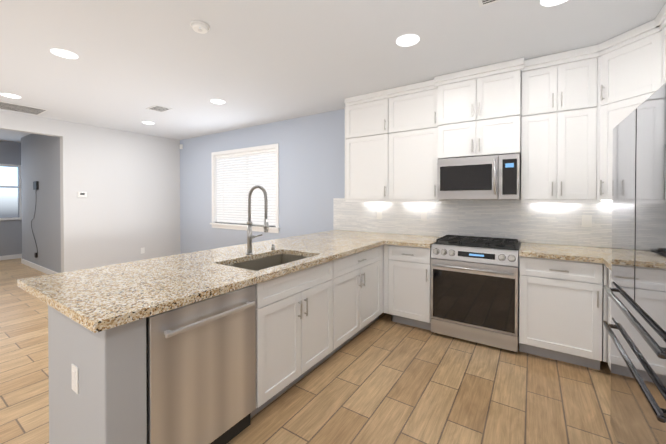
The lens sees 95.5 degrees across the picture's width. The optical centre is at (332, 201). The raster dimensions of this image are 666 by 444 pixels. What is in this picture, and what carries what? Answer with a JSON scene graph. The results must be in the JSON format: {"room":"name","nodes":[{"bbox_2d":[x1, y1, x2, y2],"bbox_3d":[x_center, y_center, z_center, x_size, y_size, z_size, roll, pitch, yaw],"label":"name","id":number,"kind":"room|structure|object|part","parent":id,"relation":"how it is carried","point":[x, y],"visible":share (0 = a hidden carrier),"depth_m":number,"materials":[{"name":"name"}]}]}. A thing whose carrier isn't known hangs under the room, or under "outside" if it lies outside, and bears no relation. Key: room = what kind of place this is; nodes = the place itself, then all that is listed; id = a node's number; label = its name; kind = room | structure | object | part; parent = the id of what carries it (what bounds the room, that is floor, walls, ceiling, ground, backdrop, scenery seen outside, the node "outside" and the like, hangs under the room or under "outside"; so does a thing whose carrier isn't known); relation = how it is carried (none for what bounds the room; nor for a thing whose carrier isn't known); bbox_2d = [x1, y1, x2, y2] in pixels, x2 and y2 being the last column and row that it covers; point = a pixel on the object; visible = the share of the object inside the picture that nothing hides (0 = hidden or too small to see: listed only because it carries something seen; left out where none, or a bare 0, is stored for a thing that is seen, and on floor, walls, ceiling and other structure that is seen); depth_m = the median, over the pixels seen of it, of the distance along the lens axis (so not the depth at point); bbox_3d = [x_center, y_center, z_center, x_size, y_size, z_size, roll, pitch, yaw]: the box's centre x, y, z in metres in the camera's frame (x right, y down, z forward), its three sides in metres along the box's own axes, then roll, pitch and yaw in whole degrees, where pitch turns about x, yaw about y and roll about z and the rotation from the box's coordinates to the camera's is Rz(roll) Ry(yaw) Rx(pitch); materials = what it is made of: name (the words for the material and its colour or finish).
{"room":"kitchen","nodes":[
{"label":"kitchen","id":0,"kind":"room"},
{"bbox_2d":[0,141,21,255],"bbox_3d":[-8.514,-0.016,5.328,0.150,2.690,6.000,0,1,33],"label":"wall","id":1,"kind":"structure","parent":0,"point":[10,232],"depth_m":6.93,"materials":[{"name":"grey paint"}]},
{"bbox_2d":[0,164,21,219],"bbox_3d":[-7.573,-0.219,6.712,0.180,1.270,0.970,0,1,33],"label":"window","id":2,"kind":"structure","parent":1,"relation":"in","point":[9,186],"depth_m":6.99,"materials":[{"name":"white glass"}]},
{"bbox_2d":[0,254,21,259],"bbox_3d":[-8.446,1.279,5.295,0.014,0.100,6.000,0,1,33],"label":"baseboard","id":3,"kind":"structure","parent":1,"relation":"attached to","point":[15,256],"depth_m":6.92,"materials":[{"name":"white"}]},
{"bbox_2d":[21,134,60,272],"bbox_3d":[-5.638,-0.021,5.880,2.450,2.690,0.185,0,1,33],"label":"wall","id":4,"kind":"structure","parent":0,"point":[40,192],"depth_m":5.74,"materials":[{"name":"grey paint"}]},
{"bbox_3d":[-5.865,0.343,5.943,0.475,1.480,0.033,0,1,33],"label":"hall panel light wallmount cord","id":5,"kind":"part","parent":4,"relation":"part of","materials":[{"name":"grey plastic"}]},
{"bbox_2d":[21,258,56,273],"bbox_3d":[-5.604,1.275,5.794,2.614,0.100,0.017,0,1,33],"label":"baseboard","id":6,"kind":"structure","parent":4,"relation":"attached to","point":[32,265],"depth_m":5.86,"materials":[{"name":"white"}]},
{"bbox_2d":[0,110,179,271],"bbox_3d":[-5.399,-0.003,3.877,0.150,2.690,7.000,0,1,33],"label":"wall","id":7,"kind":"structure","parent":0,"point":[127,209],"depth_m":5.66,"materials":[{"name":"white paint"}]},
{"bbox_2d":[78,192,86,196],"bbox_3d":[-4.370,-0.125,5.281,0.026,0.100,0.130,0,1,33],"label":"wall device","id":8,"kind":"object","parent":7,"relation":"attached to","point":[82,194],"depth_m":5.27,"materials":[{"name":"white plastic"}]},
{"bbox_2d":[210,143,279,232],"bbox_3d":[-1.656,-0.231,5.644,1.870,1.515,0.170,0,1,33],"label":"window frame","id":9,"kind":"structure","parent":0,"point":[235,226],"depth_m":5.68,"materials":[{"name":"white paint"}]},
{"bbox_3d":[-1.656,-0.232,5.644,1.870,1.515,0.170,0,1,33],"label":"window frame","id":10,"kind":"part","parent":9,"relation":"part of","materials":[{"name":"white"}]},
{"bbox_2d":[0,258,617,443],"bbox_3d":[-3.615,1.403,2.717,11.520,0.100,7.300,0,1,33],"label":"floor","id":11,"kind":"structure","parent":0,"point":[383,379],"depth_m":2.14,"materials":[{"name":"brown wood"}]},
{"bbox_2d":[48,305,146,443],"bbox_3d":[-0.284,0.912,2.739,0.722,0.880,3.290,0,1,33],"label":"wall","id":12,"kind":"structure","parent":11,"relation":"on","point":[97,387],"depth_m":1.28,"materials":[{"name":"white paint"}]},
{"bbox_2d":[146,285,255,443],"bbox_3d":[-0.861,0.930,1.721,0.652,0.864,0.602,0,1,33],"label":"dishwasher","id":13,"kind":"object","parent":11,"relation":"on","point":[201,369],"visible":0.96,"depth_m":1.52,"materials":[{"name":"grey metal"}]},
{"bbox_2d":[269,247,380,366],"bbox_3d":[0.010,0.909,3.092,0.621,0.880,1.101,0,1,33],"label":"base cabinet","id":14,"kind":"object","parent":11,"relation":"on","point":[310,328],"depth_m":2.51,"materials":[{"name":"white wood"}]},
{"bbox_2d":[17,231,360,302],"bbox_3d":[-0.652,0.448,2.956,0.541,0.040,3.322,0,1,33],"label":"countertop","id":15,"kind":"structure","parent":14,"relation":"on","point":[38,286],"depth_m":2.04,"materials":[{"name":"beige stone"}]},
{"bbox_2d":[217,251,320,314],"bbox_3d":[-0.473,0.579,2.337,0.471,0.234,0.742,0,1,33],"label":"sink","id":16,"kind":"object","parent":15,"relation":"in","point":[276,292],"depth_m":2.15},
{"bbox_2d":[45,231,396,332],"bbox_3d":[-0.196,0.451,2.656,0.550,0.040,3.322,0,1,33],"label":"countertop","id":17,"kind":"structure","parent":14,"relation":"on","point":[110,305],"depth_m":1.58,"materials":[{"name":"beige stone"}]},
{"bbox_2d":[385,235,444,246],"bbox_3d":[0.961,0.444,3.473,0.485,0.040,0.686,0,1,33],"label":"countertop","id":18,"kind":"structure","parent":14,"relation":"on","point":[402,240],"depth_m":3.33,"materials":[{"name":"beige stone"}]},
{"bbox_2d":[393,247,430,329],"bbox_3d":[0.957,0.906,3.497,0.514,0.880,0.657,0,1,33],"label":"base cabinet","id":19,"kind":"object","parent":11,"relation":"on","point":[411,265],"depth_m":3.20,"materials":[{"name":"white wood"}]},
{"bbox_2d":[431,235,520,351],"bbox_3d":[1.466,0.869,3.103,0.754,0.960,0.722,0,1,33],"label":"gas range","id":20,"kind":"object","parent":11,"relation":"on","point":[474,288],"visible":1,"depth_m":2.85,"materials":[{"name":"silver metal"}]},
{"bbox_2d":[519,247,604,369],"bbox_3d":[2.056,0.912,2.774,0.578,0.880,0.657,0,1,33],"label":"base cabinet","id":21,"kind":"object","parent":11,"relation":"on","point":[562,302],"depth_m":2.50,"materials":[{"name":"white wood"}]},
{"bbox_2d":[519,243,611,262],"bbox_3d":[2.304,0.452,2.589,1.194,0.040,0.686,0,1,33],"label":"countertop","id":22,"kind":"structure","parent":21,"relation":"on","point":[530,250],"depth_m":2.59,"materials":[{"name":"beige stone"}]},
{"bbox_2d":[601,259,611,270],"bbox_3d":[2.152,0.458,1.857,0.642,0.040,0.704,0,1,33],"label":"countertop","id":23,"kind":"structure","parent":21,"relation":"on","point":[608,262],"depth_m":2.22,"materials":[{"name":"beige stone"}]},
{"bbox_2d":[605,267,613,369],"bbox_3d":[2.160,0.920,1.846,0.612,0.880,0.688,0,1,33],"label":"base cabinet","id":24,"kind":"object","parent":11,"relation":"on","point":[608,274],"depth_m":2.34,"materials":[{"name":"white wood"}]},
{"bbox_2d":[602,83,665,443],"bbox_3d":[1.637,0.471,1.190,0.734,1.790,0.964,0,1,33],"label":"refrigerator","id":25,"kind":"object","parent":11,"relation":"on","point":[636,327],"visible":1,"depth_m":1.30,"materials":[{"name":"grey metal"}]},
{"bbox_2d":[0,0,665,142],"bbox_3d":[-3.615,-1.387,2.692,11.520,0.100,7.300,0,1,33],"label":"ceiling","id":26,"kind":"structure","parent":0,"point":[250,63],"depth_m":2.66,"materials":[{"name":"white paint"}]},
{"bbox_2d":[0,93,20,97],"bbox_3d":[-4.091,-1.345,3.843,0.189,0.006,0.189,0,1,27],"label":"recessed light","id":27,"kind":"object","parent":26,"relation":"in","point":[3,94],"depth_m":3.82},
{"bbox_2d":[0,101,47,114],"bbox_3d":[-4.496,-1.348,4.364,0.490,0.010,0.475,0,1,33],"label":"ceiling vent","id":28,"kind":"object","parent":26,"relation":"in","point":[34,110],"depth_m":4.36,"materials":[{"name":"white metal"}]},
{"bbox_2d":[50,49,77,58],"bbox_3d":[-2.426,-1.335,2.735,0.189,0.006,0.189,0,1,27],"label":"recessed light","id":29,"kind":"object","parent":26,"relation":"in","point":[59,52],"depth_m":2.72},
{"bbox_2d":[146,105,171,111],"bbox_3d":[-2.504,-1.348,4.370,0.316,0.010,0.222,0,1,33],"label":"ceiling vent","id":30,"kind":"object","parent":26,"relation":"in","point":[158,108],"depth_m":4.36,"materials":[{"name":"white metal"}]},
{"bbox_2d":[190,20,209,33],"bbox_3d":[-1.006,-1.315,2.292,0.136,0.038,0.136,0,1,33],"label":"smoke detector","id":31,"kind":"object","parent":26,"relation":"attached to","point":[200,27],"visible":1,"depth_m":2.26,"materials":[{"name":"white plastic"}]},
{"bbox_2d":[210,99,224,103],"bbox_3d":[-1.547,-1.347,4.072,0.189,0.006,0.189,0,1,27],"label":"recessed light","id":32,"kind":"object","parent":26,"relation":"in","point":[217,101],"depth_m":4.05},
{"bbox_2d":[396,34,419,46],"bbox_3d":[0.618,-1.333,2.504,0.189,0.006,0.189,0,1,24],"label":"recessed light","id":33,"kind":"object","parent":26,"relation":"in","point":[408,40],"depth_m":2.49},
{"bbox_2d":[478,0,500,6],"bbox_3d":[1.026,-1.326,1.990,0.125,0.010,0.082,0,1,33],"label":"ceiling vent","id":34,"kind":"object","parent":26,"relation":"in","point":[481,3],"depth_m":2.01,"materials":[{"name":"white metal"}]},
{"bbox_2d":[540,0,567,6],"bbox_3d":[1.459,-1.328,1.963,0.189,0.006,0.189,0,1,27],"label":"recessed light","id":35,"kind":"object","parent":26,"relation":"in","point":[548,3],"depth_m":2.01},
{"bbox_2d":[180,75,521,253],"bbox_3d":[-0.168,-0.011,4.715,7.970,2.690,0.150,0,1,33],"label":"wall","id":36,"kind":"structure","parent":0,"point":[311,167],"depth_m":5.03,"materials":[{"name":"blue paint"}]},
{"bbox_2d":[220,154,275,216],"bbox_3d":[-1.601,-0.250,5.728,1.700,1.350,0.010,0,1,33],"label":"window","id":37,"kind":"structure","parent":36,"relation":"in","point":[249,177],"depth_m":5.67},
{"bbox_2d":[216,149,275,225],"bbox_3d":[-1.651,-0.251,5.653,1.670,1.323,0.050,0,1,33],"label":"window blinds","id":38,"kind":"object","parent":37,"relation":"attached to","point":[236,196],"visible":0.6,"depth_m":5.64,"materials":[{"name":"white plastic"}]},
{"bbox_2d":[345,127,392,198],"bbox_3d":[0.539,-0.460,3.945,0.661,0.863,0.346,0,1,33],"label":"upper cabinet","id":39,"kind":"object","parent":36,"relation":"attached to","point":[368,154],"depth_m":3.80,"materials":[{"name":"white wood"}]},
{"bbox_2d":[345,95,392,130],"bbox_3d":[0.539,-1.058,3.940,0.661,0.455,0.346,0,1,33],"label":"upper cabinet","id":40,"kind":"object","parent":36,"relation":"attached to","point":[362,114],"depth_m":3.79,"materials":[{"name":"white wood"}]},
{"bbox_2d":[393,87,428,126],"bbox_3d":[0.983,-1.055,3.648,0.656,0.455,0.346,0,1,33],"label":"upper cabinet","id":41,"kind":"object","parent":36,"relation":"attached to","point":[411,106],"depth_m":3.49,"materials":[{"name":"white wood"}]},
{"bbox_2d":[393,123,444,202],"bbox_3d":[0.983,-0.457,3.653,0.656,0.863,0.346,0,1,33],"label":"upper cabinet","id":42,"kind":"object","parent":36,"relation":"attached to","point":[414,144],"depth_m":3.48,"materials":[{"name":"white wood"}]},
{"bbox_2d":[437,107,520,158],"bbox_3d":[1.558,-0.676,3.231,0.760,0.418,0.416,0,1,33],"label":"upper cabinet","id":43,"kind":"object","parent":36,"relation":"attached to","point":[482,133],"depth_m":3.03,"materials":[{"name":"white wood"}]},
{"bbox_2d":[437,154,520,199],"bbox_3d":[1.534,-0.240,3.198,0.752,0.440,0.479,0,1,33],"label":"over-the-range microwave","id":44,"kind":"object","parent":43,"relation":"attached to","point":[495,177],"visible":1,"depth_m":3.02,"materials":[{"name":"silver metal"}]},
{"bbox_2d":[429,63,532,126],"bbox_3d":[1.559,-1.052,3.227,0.892,0.455,0.416,0,1,33],"label":"upper cabinet","id":45,"kind":"object","parent":36,"relation":"attached to","point":[503,87],"depth_m":3.03,"materials":[{"name":"white wood"}]},
{"bbox_2d":[517,99,588,202],"bbox_3d":[2.150,-0.450,2.859,0.627,0.863,0.390,0,1,33],"label":"upper cabinet","id":46,"kind":"object","parent":36,"relation":"attached to","point":[553,121],"depth_m":2.77,"materials":[{"name":"white wood"}]},
{"bbox_2d":[529,51,588,106],"bbox_3d":[2.150,-1.048,2.854,0.627,0.455,0.390,0,1,33],"label":"upper cabinet","id":47,"kind":"object","parent":36,"relation":"attached to","point":[566,76],"depth_m":2.73,"materials":[{"name":"white wood"}]},
{"bbox_2d":[585,11,660,202],"bbox_3d":[2.425,-0.673,2.311,0.698,1.318,0.348,0,1,33],"label":"upper cabinet","id":48,"kind":"object","parent":0,"relation":"attached to","point":[621,66],"depth_m":2.52,"materials":[{"name":"white wood"}]},
{"bbox_2d":[653,3,665,74],"bbox_3d":[2.299,-1.040,1.817,0.360,0.458,0.821,0,1,33],"label":"upper cabinet","id":49,"kind":"object","parent":0,"relation":"attached to","point":[659,24],"depth_m":2.20,"materials":[{"name":"white wood"}]},
{"bbox_2d":[653,63,665,93],"bbox_3d":[2.299,-0.442,1.822,0.360,0.865,0.821,0,1,33],"label":"upper cabinet","id":50,"kind":"object","parent":0,"relation":"attached to","point":[659,80],"depth_m":2.20,"materials":[{"name":"white wood"}]}
]}

